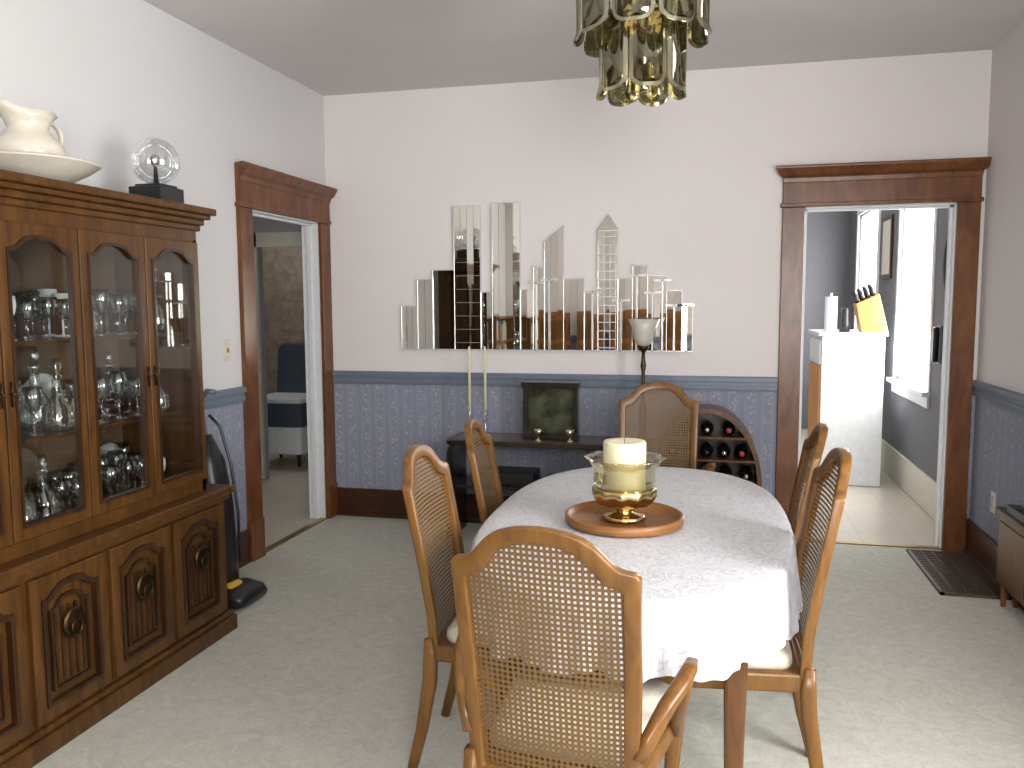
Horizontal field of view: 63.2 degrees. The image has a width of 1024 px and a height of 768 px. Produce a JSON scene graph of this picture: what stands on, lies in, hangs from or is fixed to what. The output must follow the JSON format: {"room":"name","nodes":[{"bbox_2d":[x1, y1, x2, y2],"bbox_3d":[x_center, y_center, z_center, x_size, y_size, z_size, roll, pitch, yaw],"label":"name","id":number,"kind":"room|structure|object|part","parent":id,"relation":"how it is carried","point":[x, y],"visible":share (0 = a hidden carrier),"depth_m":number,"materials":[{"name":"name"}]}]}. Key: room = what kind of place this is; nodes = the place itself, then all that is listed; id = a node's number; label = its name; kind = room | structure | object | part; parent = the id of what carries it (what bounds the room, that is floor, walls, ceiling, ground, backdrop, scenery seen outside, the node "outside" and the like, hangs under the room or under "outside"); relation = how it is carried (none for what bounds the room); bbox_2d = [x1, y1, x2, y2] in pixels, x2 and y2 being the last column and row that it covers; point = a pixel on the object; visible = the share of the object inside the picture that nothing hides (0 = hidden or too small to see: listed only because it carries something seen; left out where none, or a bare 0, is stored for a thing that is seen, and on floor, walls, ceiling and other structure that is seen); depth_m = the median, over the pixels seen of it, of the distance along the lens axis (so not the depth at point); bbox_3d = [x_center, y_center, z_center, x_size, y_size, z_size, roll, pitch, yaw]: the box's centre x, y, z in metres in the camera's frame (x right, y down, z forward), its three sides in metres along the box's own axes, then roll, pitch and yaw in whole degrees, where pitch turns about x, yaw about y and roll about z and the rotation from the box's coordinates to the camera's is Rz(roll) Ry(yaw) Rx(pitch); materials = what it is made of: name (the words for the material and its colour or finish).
{"room":"dining room","nodes":[
{"label":"dining room","id":0,"kind":"room"},
{"bbox_2d":[0,0,325,533],"bbox_3d":[-2.174,-0.196,2.538,0.120,2.950,7.220,1,6,14],"label":"wall","id":1,"kind":"structure","parent":0,"point":[115,75],"depth_m":4.22,"materials":[{"name":"paint"}]},
{"bbox_2d":[204,386,246,409],"bbox_3d":[-2.237,0.334,1.995,0.032,0.090,5.840,1,6,14],"label":"trim rail","id":2,"kind":"object","parent":1,"relation":"attached to","point":[224,397],"visible":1,"depth_m":4.62,"materials":[{"name":"blue wood"}]},
{"bbox_2d":[223,339,230,360],"bbox_3d":[-1.592,-0.188,4.661,0.018,0.120,0.070,1,6,14],"label":"switch plate","id":3,"kind":"object","parent":1,"relation":"attached to","point":[226,343],"visible":1,"depth_m":4.65,"materials":[{"name":"beige paint"}]},
{"bbox_2d":[236,529,250,568],"bbox_3d":[-2.237,1.229,2.083,0.022,0.200,5.840,1,6,14],"label":"baseboard","id":4,"kind":"structure","parent":1,"relation":"attached to","point":[245,535],"depth_m":4.85,"materials":[{"name":"brown wood"}]},
{"bbox_2d":[234,161,337,561],"bbox_3d":[-1.448,-0.155,5.372,0.205,2.315,1.242,1,6,14],"label":"door frame","id":5,"kind":"structure","parent":1,"relation":"attached to","point":[258,188],"depth_m":5.48,"materials":[{"name":"brown wood"}]},
{"bbox_2d":[253,217,301,477],"bbox_3d":[-2.711,-0.655,7.317,3.180,2.950,0.100,1,6,14],"label":"wall","id":6,"kind":"structure","parent":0,"point":[260,225],"depth_m":7.19,"materials":[{"name":"white paint"}]},
{"bbox_2d":[262,246,304,393],"bbox_3d":[-2.300,-0.820,9.010,3.180,2.950,0.100,1,6,14],"label":"wall","id":7,"kind":"structure","parent":0,"point":[282,266],"depth_m":8.99,"materials":[{"name":"beige paint"}]},
{"bbox_2d":[32,428,1023,767],"bbox_3d":[-1.097,1.099,4.926,7.700,0.100,12.300,1,6,14],"label":"floor","id":8,"kind":"structure","parent":0,"point":[324,669],"depth_m":3.40,"materials":[{"name":"carpet"}]},
{"bbox_2d":[0,169,237,767],"bbox_3d":[-1.719,0.257,3.095,0.496,1.935,1.635,1,6,14],"label":"china cabinet","id":9,"kind":"object","parent":8,"relation":"on","point":[103,598],"visible":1,"depth_m":3.22,"materials":[{"name":"brown wood"}]},
{"bbox_3d":[-1.671,0.019,2.484,0.020,1.043,0.349,1,6,14],"label":"hutch door frame","id":10,"kind":"part","parent":9,"relation":"part of","materials":[{"name":"brown wood"}]},
{"bbox_3d":[-1.637,0.914,2.558,0.030,0.420,0.264,1,6,14],"label":"door moulding","id":11,"kind":"part","parent":9,"relation":"part of","materials":[{"name":"brown wood"}]},
{"bbox_3d":[-1.640,0.919,2.559,0.024,0.500,0.352,1,6,14],"label":"door frame","id":12,"kind":"part","parent":9,"relation":"part of","materials":[{"name":"brown wood"}]},
{"bbox_3d":[-1.587,-0.015,2.828,0.020,1.043,0.349,1,6,14],"label":"hutch door frame","id":13,"kind":"part","parent":9,"relation":"part of","materials":[{"name":"brown wood"}]},
{"bbox_2d":[0,98,101,182],"bbox_3d":[-1.720,-0.847,2.964,0.464,0.279,0.464,1,6,14],"label":"pitcher","id":14,"kind":"object","parent":9,"relation":"on","point":[27,144],"visible":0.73,"depth_m":2.88,"materials":[{"name":"ceramic"}]},
{"bbox_3d":[-1.693,-0.902,3.074,0.024,0.137,0.097,1,6,14],"label":"pitcher handle","id":15,"kind":"part","parent":14,"relation":"part of","materials":[{"name":"ceramic"}]},
{"bbox_2d":[0,151,101,182],"bbox_3d":[-1.720,-0.750,2.973,0.464,0.084,0.464,1,6,14],"label":"basin","id":16,"kind":"object","parent":9,"relation":"on","point":[47,165],"depth_m":2.85,"materials":[{"name":"ceramic"}]},
{"bbox_3d":[-1.551,0.883,2.925,0.024,0.500,0.352,1,6,14],"label":"door frame","id":17,"kind":"part","parent":9,"relation":"part of","materials":[{"name":"brown wood"}]},
{"bbox_3d":[-1.548,0.878,2.923,0.030,0.420,0.264,1,6,14],"label":"door moulding","id":18,"kind":"part","parent":9,"relation":"part of","materials":[{"name":"brown wood"}]},
{"bbox_3d":[-1.527,0.834,2.914,0.018,0.110,0.096,1,6,14],"label":"door pull","id":19,"kind":"part","parent":9,"relation":"part of","materials":[{"name":"gold metal"}]},
{"bbox_2d":[12,264,172,521],"bbox_3d":[-1.762,0.016,3.125,0.326,0.986,1.411,1,6,14],"label":"glassware","id":20,"kind":"object","parent":9,"relation":"in","point":[38,395],"visible":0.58,"depth_m":3.27,"materials":[{"name":"clear glass"}]},
{"bbox_3d":[-1.567,-0.041,3.003,0.025,1.175,1.455,1,6,14],"label":"hutch frame","id":21,"kind":"part","parent":9,"relation":"part of","materials":[{"name":"brown wood"}]},
{"bbox_3d":[-1.733,-0.654,2.983,0.490,0.100,1.585,1,6,14],"label":"hutch cornice","id":22,"kind":"part","parent":9,"relation":"part of","materials":[{"name":"brown wood"}]},
{"bbox_3d":[-1.504,-0.049,3.171,0.020,1.043,0.349,1,6,14],"label":"hutch door frame","id":23,"kind":"part","parent":9,"relation":"part of","materials":[{"name":"brown wood"}]},
{"bbox_3d":[-1.462,0.847,3.290,0.024,0.500,0.352,1,6,14],"label":"door frame","id":24,"kind":"part","parent":9,"relation":"part of","materials":[{"name":"brown wood"}]},
{"bbox_3d":[-1.460,0.843,3.289,0.030,0.420,0.264,1,6,14],"label":"door moulding","id":25,"kind":"part","parent":9,"relation":"part of","materials":[{"name":"brown wood"}]},
{"bbox_3d":[-1.438,0.798,3.280,0.018,0.110,0.096,1,6,14],"label":"door pull","id":26,"kind":"part","parent":9,"relation":"part of","materials":[{"name":"gold metal"}]},
{"bbox_2d":[128,137,183,202],"bbox_3d":[-1.538,-0.914,3.590,0.200,0.290,0.200,1,6,14],"label":"globe lamp","id":27,"kind":"object","parent":9,"relation":"on","point":[157,190],"visible":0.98,"depth_m":3.54,"materials":[{"name":"black plastic"}]},
{"bbox_3d":[-1.538,-0.960,3.586,0.200,0.199,0.200,1,6,14],"label":"globe","id":28,"kind":"part","parent":27,"relation":"part of","materials":[{"name":"clear glass"}]},
{"bbox_3d":[-1.421,-0.082,3.514,0.020,1.043,0.349,1,6,14],"label":"hutch door frame","id":29,"kind":"part","parent":9,"relation":"part of","materials":[{"name":"brown wood"}]},
{"bbox_3d":[-1.374,0.812,3.656,0.024,0.500,0.352,1,6,14],"label":"door frame","id":30,"kind":"part","parent":9,"relation":"part of","materials":[{"name":"brown wood"}]},
{"bbox_3d":[-1.371,0.807,3.655,0.030,0.420,0.264,1,6,14],"label":"door moulding","id":31,"kind":"part","parent":9,"relation":"part of","materials":[{"name":"brown wood"}]},
{"bbox_3d":[-1.349,0.762,3.645,0.018,0.110,0.096,1,6,14],"label":"door pull","id":32,"kind":"part","parent":9,"relation":"part of","materials":[{"name":"gold metal"}]},
{"bbox_2d":[203,388,266,608],"bbox_3d":[-1.449,0.567,4.204,0.316,1.091,0.258,1,6,14],"label":"vacuum","id":33,"kind":"object","parent":8,"relation":"on","point":[241,592],"visible":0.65,"depth_m":4.20,"materials":[{"name":"black plastic"}]},
{"bbox_3d":[-1.532,0.161,4.185,0.095,0.278,0.028,1,6,14],"label":"handle","id":34,"kind":"part","parent":33,"relation":"part of","materials":[{"name":"grey plastic"}]},
{"bbox_2d":[267,342,307,466],"bbox_3d":[-2.133,0.183,8.030,0.540,1.140,0.632,1,6,14],"label":"chair","id":35,"kind":"object","parent":8,"relation":"on","point":[287,407],"visible":0.56,"depth_m":7.79,"materials":[{"name":"blue fabric"}]},
{"bbox_3d":[-2.146,0.268,7.983,0.520,0.220,0.500,1,6,14],"label":"seat frame","id":36,"kind":"part","parent":35,"relation":"part of","materials":[{"name":"blue fabric"}]},
{"bbox_2d":[267,392,306,403],"bbox_3d":[-2.147,0.134,7.965,0.540,0.050,0.510,1,6,14],"label":"seat cushion","id":37,"kind":"object","parent":35,"relation":"on","point":[277,397],"depth_m":7.75,"materials":[{"name":"white fabric"}]},
{"bbox_3d":[-2.079,-0.099,8.233,0.500,0.620,0.160,1,6,14],"label":"backrest","id":38,"kind":"part","parent":35,"relation":"part of","materials":[{"name":"blue fabric"}]},
{"bbox_2d":[266,518,326,552],"bbox_3d":[-1.437,0.993,5.484,0.045,0.008,0.880,1,6,14],"label":"threshold","id":39,"kind":"object","parent":8,"relation":"on","point":[283,540],"visible":0.79,"depth_m":5.47,"materials":[{"name":"brown wood"}]},
{"bbox_2d":[402,444,525,767],"bbox_3d":[-0.042,0.732,2.781,0.603,1.047,0.488,1,6,12],"label":"dining chair","id":40,"kind":"object","parent":8,"relation":"on","point":[439,645],"visible":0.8,"depth_m":2.72,"materials":[{"name":"brown wood"}]},
{"bbox_3d":[-0.265,0.533,2.808,0.149,0.655,0.432,1,6,12],"label":"frame","id":41,"kind":"part","parent":40,"relation":"part of","materials":[{"name":"brown wood"}]},
{"bbox_2d":[447,616,488,646],"bbox_3d":[0.024,0.779,2.772,0.418,0.070,0.450,1,6,12],"label":"seat cushion","id":42,"kind":"object","parent":40,"relation":"on","point":[452,631],"depth_m":2.64,"materials":[{"name":"beige fabric"}]},
{"bbox_3d":[0.023,0.836,2.778,0.465,0.055,0.488,1,6,12],"label":"seat rail","id":43,"kind":"part","parent":40,"relation":"part of","materials":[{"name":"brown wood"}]},
{"bbox_2d":[464,419,503,525],"bbox_3d":[0.115,0.669,3.426,0.603,1.047,0.488,0,6,8],"label":"dining chair","id":44,"kind":"object","parent":8,"relation":"on","point":[471,426],"visible":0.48,"depth_m":3.47,"materials":[{"name":"brown wood"}]},
{"bbox_2d":[446,432,653,538],"bbox_3d":[0.246,0.673,5.375,1.305,0.648,0.398,1,6,14],"label":"console table","id":45,"kind":"object","parent":8,"relation":"on","point":[512,478],"visible":0.41,"depth_m":5.35,"materials":[{"name":"black paint"}]},
{"bbox_2d":[464,346,475,436],"bbox_3d":[-0.275,0.050,5.399,0.080,0.592,0.079,1,6,14],"label":"candlestick","id":46,"kind":"object","parent":45,"relation":"on","point":[469,356],"visible":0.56,"depth_m":5.38,"materials":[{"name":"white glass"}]},
{"bbox_2d":[468,346,470,409],"bbox_3d":[-0.276,-0.037,5.390,0.021,0.417,0.021,1,6,14],"label":"candle","id":47,"kind":"object","parent":46,"relation":"on","point":[469,357],"depth_m":5.38,"materials":[{"name":"wax"}]},
{"bbox_2d":[482,346,487,413],"bbox_3d":[-0.173,0.052,5.374,0.080,0.592,0.079,1,6,14],"label":"candlestick","id":48,"kind":"object","parent":45,"relation":"on","point":[485,379],"visible":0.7,"depth_m":5.36,"materials":[{"name":"white wax"}]},
{"bbox_2d":[484,346,486,410],"bbox_3d":[-0.173,-0.035,5.366,0.021,0.417,0.021,1,6,14],"label":"candle","id":49,"kind":"object","parent":48,"relation":"on","point":[485,380],"depth_m":5.36,"materials":[{"name":"wax"}]},
{"bbox_2d":[534,428,542,441],"bbox_3d":[0.167,0.320,5.245,0.060,0.080,0.059,1,6,14],"label":"goblet","id":50,"kind":"object","parent":45,"relation":"on","point":[537,431],"visible":1,"depth_m":5.23,"materials":[{"name":"silver metal"}]},
{"bbox_2d":[521,381,580,440],"bbox_3d":[0.250,0.168,5.324,0.370,0.365,0.100,1,6,14],"label":"framed picture","id":51,"kind":"object","parent":45,"relation":"on","point":[552,406],"visible":1,"depth_m":5.33,"materials":[{"name":"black paint"}]},
{"bbox_3d":[0.255,0.169,5.344,0.300,0.300,0.010,1,6,14],"label":"art panel","id":52,"kind":"part","parent":51,"relation":"part of","materials":[{"name":"green"}]},
{"bbox_2d":[565,429,574,442],"bbox_3d":[0.361,0.323,5.198,0.060,0.080,0.059,1,6,14],"label":"goblet","id":53,"kind":"object","parent":45,"relation":"on","point":[569,432],"visible":1,"depth_m":5.18,"materials":[{"name":"silver metal"}]},
{"bbox_2d":[628,319,658,442],"bbox_3d":[0.808,-0.017,5.129,0.190,0.765,0.190,1,6,14],"label":"table lamp","id":54,"kind":"object","parent":45,"relation":"on","point":[643,329],"visible":0.68,"depth_m":5.06,"materials":[{"name":"white glass"}]},
{"bbox_3d":[0.807,-0.315,5.100,0.190,0.165,0.190,1,6,14],"label":"lamp shade","id":55,"kind":"part","parent":54,"relation":"part of","materials":[{"name":"white glass"}]},
{"bbox_2d":[450,525,698,767],"bbox_3d":[0.152,0.798,2.083,0.613,1.047,0.603,2,6,20],"label":"armchair","id":56,"kind":"object","parent":8,"relation":"on","point":[544,719],"visible":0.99,"depth_m":1.86,"materials":[{"name":"brown wood"}]},
{"bbox_2d":[489,666,668,767],"bbox_3d":[0.174,0.838,2.151,0.450,0.070,0.418,2,6,20],"label":"seat cushion","id":57,"kind":"object","parent":56,"relation":"on","point":[653,689],"depth_m":2.06,"materials":[{"name":"beige fabric"}]},
{"bbox_3d":[0.174,0.896,2.155,0.488,0.055,0.465,2,6,20],"label":"seat rail","id":58,"kind":"part","parent":56,"relation":"part of","materials":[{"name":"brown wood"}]},
{"bbox_2d":[492,656,747,767],"bbox_3d":[0.461,0.846,3.070,1.030,0.744,1.810,1,6,14],"label":"dining table","id":59,"kind":"object","parent":8,"relation":"on","point":[735,686],"visible":0.16,"depth_m":2.29,"materials":[{"name":"brown wood"}]},
{"bbox_2d":[470,466,802,682],"bbox_3d":[0.459,0.575,3.046,1.181,0.206,1.952,1,6,14],"label":"tablecloth","id":60,"kind":"object","parent":59,"relation":"on","point":[722,590],"visible":0.75,"depth_m":2.42,"materials":[{"name":"fabric"}]},
{"bbox_2d":[565,500,683,537],"bbox_3d":[0.391,0.465,2.900,0.412,0.036,0.412,1,6,14],"label":"round tray","id":61,"kind":"object","parent":60,"relation":"on","point":[661,519],"visible":0.74,"depth_m":2.85,"materials":[{"name":"brown wood"}]},
{"bbox_2d":[584,437,664,523],"bbox_3d":[0.390,0.327,2.887,0.285,0.287,0.274,1,6,14],"label":"centerpiece","id":62,"kind":"object","parent":61,"relation":"on","point":[624,488],"visible":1,"depth_m":2.82,"materials":[{"name":"gold metal"}]},
{"bbox_2d":[603,438,645,491],"bbox_3d":[0.390,0.283,2.882,0.148,0.175,0.148,1,6,14],"label":"pillar candle","id":63,"kind":"object","parent":62,"relation":"on","point":[627,452],"depth_m":2.82,"materials":[{"name":"wax"}]},
{"bbox_2d":[584,451,664,486],"bbox_3d":[0.390,0.321,2.886,0.285,0.139,0.274,1,6,14],"label":"glass bowl","id":64,"kind":"object","parent":62,"relation":"on","point":[618,470],"depth_m":2.82,"materials":[{"name":"clear glass"}]},
{"bbox_2d":[597,382,715,471],"bbox_3d":[0.757,0.554,4.389,0.613,1.083,0.603,1,6,13],"label":"armchair","id":65,"kind":"object","parent":8,"relation":"on","point":[624,403],"visible":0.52,"depth_m":4.59,"materials":[{"name":"brown wood"}]},
{"bbox_3d":[0.806,0.331,4.590,0.432,0.678,0.149,1,6,13],"label":"frame","id":66,"kind":"part","parent":65,"relation":"part of","materials":[{"name":"brown wood"}]},
{"bbox_2d":[654,404,761,486],"bbox_3d":[1.181,0.578,5.055,0.630,0.890,0.280,1,6,14],"label":"wine rack","id":67,"kind":"object","parent":8,"relation":"on","point":[723,440],"visible":0.3,"depth_m":4.96,"materials":[{"name":"brown wood"}]},
{"bbox_3d":[1.213,0.560,5.185,0.590,0.840,0.010,1,6,14],"label":"panel","id":68,"kind":"part","parent":67,"relation":"part of","materials":[{"name":"brown wood"}]},
{"bbox_2d":[654,447,851,767],"bbox_3d":[0.711,0.728,2.590,0.603,1.083,0.488,1,6,13],"label":"dining chair","id":69,"kind":"object","parent":8,"relation":"on","point":[792,671],"visible":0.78,"depth_m":2.39,"materials":[{"name":"brown wood"}]},
{"bbox_3d":[0.647,0.834,2.615,0.465,0.057,0.488,1,6,13],"label":"seat rail","id":70,"kind":"part","parent":69,"relation":"part of","materials":[{"name":"brown wood"}]},
{"bbox_2d":[748,640,791,669],"bbox_3d":[0.645,0.775,2.610,0.418,0.072,0.450,1,6,13],"label":"seat cushion","id":71,"kind":"object","parent":69,"relation":"on","point":[783,658],"depth_m":2.40,"materials":[{"name":"beige fabric"}]},
{"bbox_3d":[0.931,0.530,2.522,0.149,0.678,0.432,1,6,13],"label":"frame","id":72,"kind":"part","parent":69,"relation":"part of","materials":[{"name":"brown wood"}]},
{"bbox_2d":[787,423,827,650],"bbox_3d":[0.939,0.670,3.364,0.603,1.047,0.488,1,6,16],"label":"dining chair","id":73,"kind":"object","parent":8,"relation":"on","point":[817,438],"visible":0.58,"depth_m":3.37,"materials":[{"name":"brown wood"}]},
{"bbox_3d":[1.157,0.480,3.284,0.149,0.655,0.432,1,6,16],"label":"frame","id":74,"kind":"part","parent":73,"relation":"part of","materials":[{"name":"brown wood"}]},
{"bbox_2d":[807,329,888,486],"bbox_3d":[2.865,0.174,7.188,0.530,1.265,0.785,1,6,14],"label":"cabinet","id":75,"kind":"object","parent":8,"relation":"on","point":[846,369],"visible":0.77,"depth_m":6.82,"materials":[{"name":"paint"}]},
{"bbox_3d":[2.628,0.263,7.252,0.018,0.880,0.690,1,6,14],"label":"door panel","id":76,"kind":"part","parent":75,"relation":"part of","materials":[{"name":"brown wood"}]},
{"bbox_3d":[2.625,-0.295,7.198,0.018,0.200,0.690,1,6,14],"label":"drawer","id":77,"kind":"part","parent":75,"relation":"part of","materials":[{"name":"white paint"}]},
{"bbox_2d":[808,329,888,335],"bbox_3d":[2.862,-0.440,7.129,0.530,0.030,0.785,1,6,14],"label":"countertop","id":78,"kind":"structure","parent":75,"relation":"on","point":[819,332],"depth_m":6.77,"materials":[{"name":"white paint"}]},
{"bbox_2d":[823,293,837,331],"bbox_3d":[2.645,-0.594,6.901,0.120,0.320,0.120,1,6,14],"label":"paper towel roll","id":79,"kind":"object","parent":78,"relation":"on","point":[831,303],"visible":1,"depth_m":6.86,"materials":[{"name":"white paper"}]},
{"bbox_2d":[839,308,849,331],"bbox_3d":[2.752,-0.532,6.881,0.084,0.200,0.084,1,6,14],"label":"coffee grinder","id":80,"kind":"object","parent":78,"relation":"on","point":[844,323],"visible":1,"depth_m":6.85,"materials":[{"name":"black plastic"}]},
{"bbox_2d":[851,284,887,331],"bbox_3d":[2.941,-0.628,6.846,0.272,0.396,0.168,1,6,14],"label":"knife block","id":81,"kind":"object","parent":78,"relation":"on","point":[869,313],"visible":1,"depth_m":6.78,"materials":[{"name":"yellow wood"}]},
{"bbox_2d":[812,539,940,549],"bbox_3d":[2.219,1.000,5.209,0.850,0.008,0.045,1,6,14],"label":"threshold","id":82,"kind":"object","parent":8,"relation":"on","point":[836,542],"visible":0.64,"depth_m":5.18,"materials":[{"name":"gold metal"}]},
{"bbox_2d":[906,549,1010,599],"bbox_3d":[2.472,1.051,4.643,0.340,0.014,0.790,1,6,14],"label":"floor vent","id":83,"kind":"object","parent":8,"relation":"in","point":[950,573],"visible":0.96,"depth_m":4.59,"materials":[{"name":"metal"}]},
{"bbox_2d":[996,506,1023,607],"bbox_3d":[2.331,0.915,3.579,0.110,0.490,1.240,1,6,14],"label":"base cabinet","id":84,"kind":"object","parent":8,"relation":"on","point":[1010,552],"visible":0.8,"depth_m":3.97,"materials":[{"name":"brown wood"}]},
{"bbox_2d":[1007,504,1023,523],"bbox_3d":[2.417,0.608,3.910,0.090,0.055,0.240,1,6,14],"label":"tray","id":85,"kind":"object","parent":84,"relation":"on","point":[1017,511],"visible":1,"depth_m":3.93,"materials":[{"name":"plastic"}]},
{"bbox_2d":[143,0,1023,95],"bbox_3d":[-1.113,-1.936,4.633,7.700,0.100,12.300,1,6,14],"label":"ceiling","id":86,"kind":"structure","parent":0,"point":[328,47],"depth_m":4.47,"materials":[{"name":"paint"}]},
{"bbox_2d":[573,0,711,106],"bbox_3d":[0.436,-1.339,2.790,0.494,0.749,0.490,1,6,14],"label":"glass chandelier","id":87,"kind":"object","parent":86,"relation":"hanging from","point":[637,44],"visible":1,"depth_m":2.72,"materials":[{"name":"gold metal"}]},
{"bbox_3d":[0.439,-1.404,2.788,0.440,0.619,0.440,1,6,14],"label":"brass frame","id":88,"kind":"part","parent":87,"relation":"part of","materials":[{"name":"gold metal"}]},
{"bbox_2d":[324,50,991,518],"bbox_3d":[0.750,-0.495,5.469,4.180,2.950,0.120,1,6,14],"label":"wall","id":89,"kind":"structure","parent":0,"point":[691,187],"depth_m":5.39,"materials":[{"name":"paint"}]},
{"bbox_2d":[337,487,510,523],"bbox_3d":[0.189,0.871,5.658,3.050,0.200,0.035,1,6,14],"label":"baseboard","id":90,"kind":"structure","parent":89,"relation":"attached to","point":[363,502],"depth_m":5.92,"materials":[{"name":"brown wood"}]},
{"bbox_2d":[401,202,694,351],"bbox_3d":[0.197,-0.710,5.500,1.987,0.982,0.034,1,6,14],"label":"wall mirror","id":91,"kind":"object","parent":89,"relation":"attached to","point":[451,311],"visible":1,"depth_m":5.52,"materials":[{"name":"silver glass"}]},
{"bbox_2d":[333,370,777,390],"bbox_3d":[0.185,-0.025,5.573,3.050,0.090,0.032,1,6,14],"label":"trim rail","id":92,"kind":"object","parent":89,"relation":"attached to","point":[729,383],"visible":0.77,"depth_m":5.53,"materials":[{"name":"blue wood"}]},
{"bbox_2d":[775,157,991,551],"bbox_3d":[2.211,-0.158,5.103,1.202,2.335,0.205,1,6,14],"label":"door frame","id":93,"kind":"structure","parent":89,"relation":"attached to","point":[959,181],"depth_m":5.00,"materials":[{"name":"brown wood"}]},
{"bbox_2d":[801,211,850,428],"bbox_3d":[0.328,-0.995,10.680,7.700,2.950,0.100,1,6,14],"label":"wall","id":94,"kind":"structure","parent":0,"point":[828,233],"depth_m":9.78,"materials":[{"name":"grey paint"}]},
{"bbox_2d":[848,21,1023,542],"bbox_3d":[2.590,-0.357,3.939,0.120,2.950,12.200,1,6,14],"label":"wall","id":95,"kind":"structure","parent":0,"point":[998,439],"depth_m":4.69,"materials":[{"name":"paint"}]},
{"bbox_2d":[859,210,873,300],"bbox_3d":[3.691,-0.993,8.597,0.010,1.590,1.150,1,6,14],"label":"window","id":96,"kind":"structure","parent":95,"relation":"in","point":[870,211],"depth_m":9.09,"materials":[{"name":"white paint"}]},
{"bbox_2d":[853,210,880,329],"bbox_3d":[3.636,-0.989,8.611,0.060,1.820,1.370,1,6,14],"label":"window frame","id":97,"kind":"structure","parent":95,"relation":"attached to","point":[879,211],"depth_m":8.05,"materials":[{"name":"white paint"}]},
{"bbox_2d":[881,214,893,278],"bbox_3d":[3.398,-1.236,7.534,0.024,0.560,0.400,1,6,14],"label":"picture frame","id":98,"kind":"object","parent":95,"relation":"attached to","point":[888,222],"visible":1,"depth_m":7.46,"materials":[{"name":"brown wood"}]},
{"bbox_2d":[880,439,936,520],"bbox_3d":[3.366,0.644,7.529,0.020,0.260,4.880,1,6,14],"label":"baseboard","id":99,"kind":"structure","parent":95,"relation":"attached to","point":[917,484],"depth_m":6.47,"materials":[{"name":"beige paint"}]},
{"bbox_2d":[886,208,937,408],"bbox_3d":[3.133,-0.762,6.543,0.060,1.770,1.290,1,6,14],"label":"window frame","id":100,"kind":"structure","parent":95,"relation":"attached to","point":[920,396],"depth_m":6.28,"materials":[{"name":"white paint"}]},
{"bbox_2d":[898,209,926,388],"bbox_3d":[3.188,-0.766,6.530,0.010,1.540,1.130,1,6,14],"label":"window","id":101,"kind":"structure","parent":95,"relation":"in","point":[899,376],"depth_m":7.06,"materials":[{"name":"white paint"}]},
{"bbox_2d":[931,325,943,363],"bbox_3d":[2.890,-0.266,5.633,0.085,0.260,0.120,1,6,14],"label":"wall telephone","id":102,"kind":"object","parent":95,"relation":"attached to","point":[937,332],"visible":0.81,"depth_m":5.61,"materials":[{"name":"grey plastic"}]},
{"bbox_2d":[943,236,947,288],"bbox_3d":[2.875,-0.789,5.430,0.040,0.459,0.340,1,6,14],"label":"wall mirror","id":103,"kind":"object","parent":95,"relation":"attached to","point":[945,249],"visible":0.09,"depth_m":5.56,"materials":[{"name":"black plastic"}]},
{"bbox_2d":[990,491,995,513],"bbox_3d":[2.670,0.657,4.619,0.009,0.116,0.072,1,6,14],"label":"wall outlet","id":104,"kind":"object","parent":95,"relation":"attached to","point":[993,494],"visible":1,"depth_m":4.61,"materials":[{"name":"beige paint"}]},
{"bbox_2d":[991,495,993,508],"bbox_3d":[2.667,0.657,4.619,0.003,0.070,0.032,1,6,14],"label":"socket","id":105,"kind":"object","parent":104,"relation":"attached to","point":[992,496],"depth_m":4.61,"materials":[{"name":"plastic"}]},
{"bbox_2d":[963,519,1023,611],"bbox_3d":[1.935,1.247,1.671,0.035,0.200,7.000,1,6,14],"label":"baseboard","id":106,"kind":"structure","parent":95,"relation":"attached to","point":[980,546],"depth_m":4.72,"materials":[{"name":"brown wood"}]},
{"bbox_2d":[972,380,1023,412],"bbox_3d":[1.931,0.351,1.584,0.032,0.090,7.000,1,6,14],"label":"trim rail","id":107,"kind":"object","parent":95,"relation":"attached to","point":[1011,399],"visible":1,"depth_m":4.49,"materials":[{"name":"blue wood"}]},
{"bbox_3d":[-0.741,-0.773,8.439,0.120,2.950,4.980,1,6,14],"label":"wall","id":108,"kind":"structure","parent":0,"visible":0},
{"bbox_2d":[253,232,301,478],"bbox_3d":[-1.821,-0.219,7.076,0.880,2.120,0.030,1,6,14],"label":"door frame","id":109,"kind":"structure","parent":108,"relation":"attached to","point":[272,239],"depth_m":7.08,"materials":[{"name":"beige paint"}]}
]}

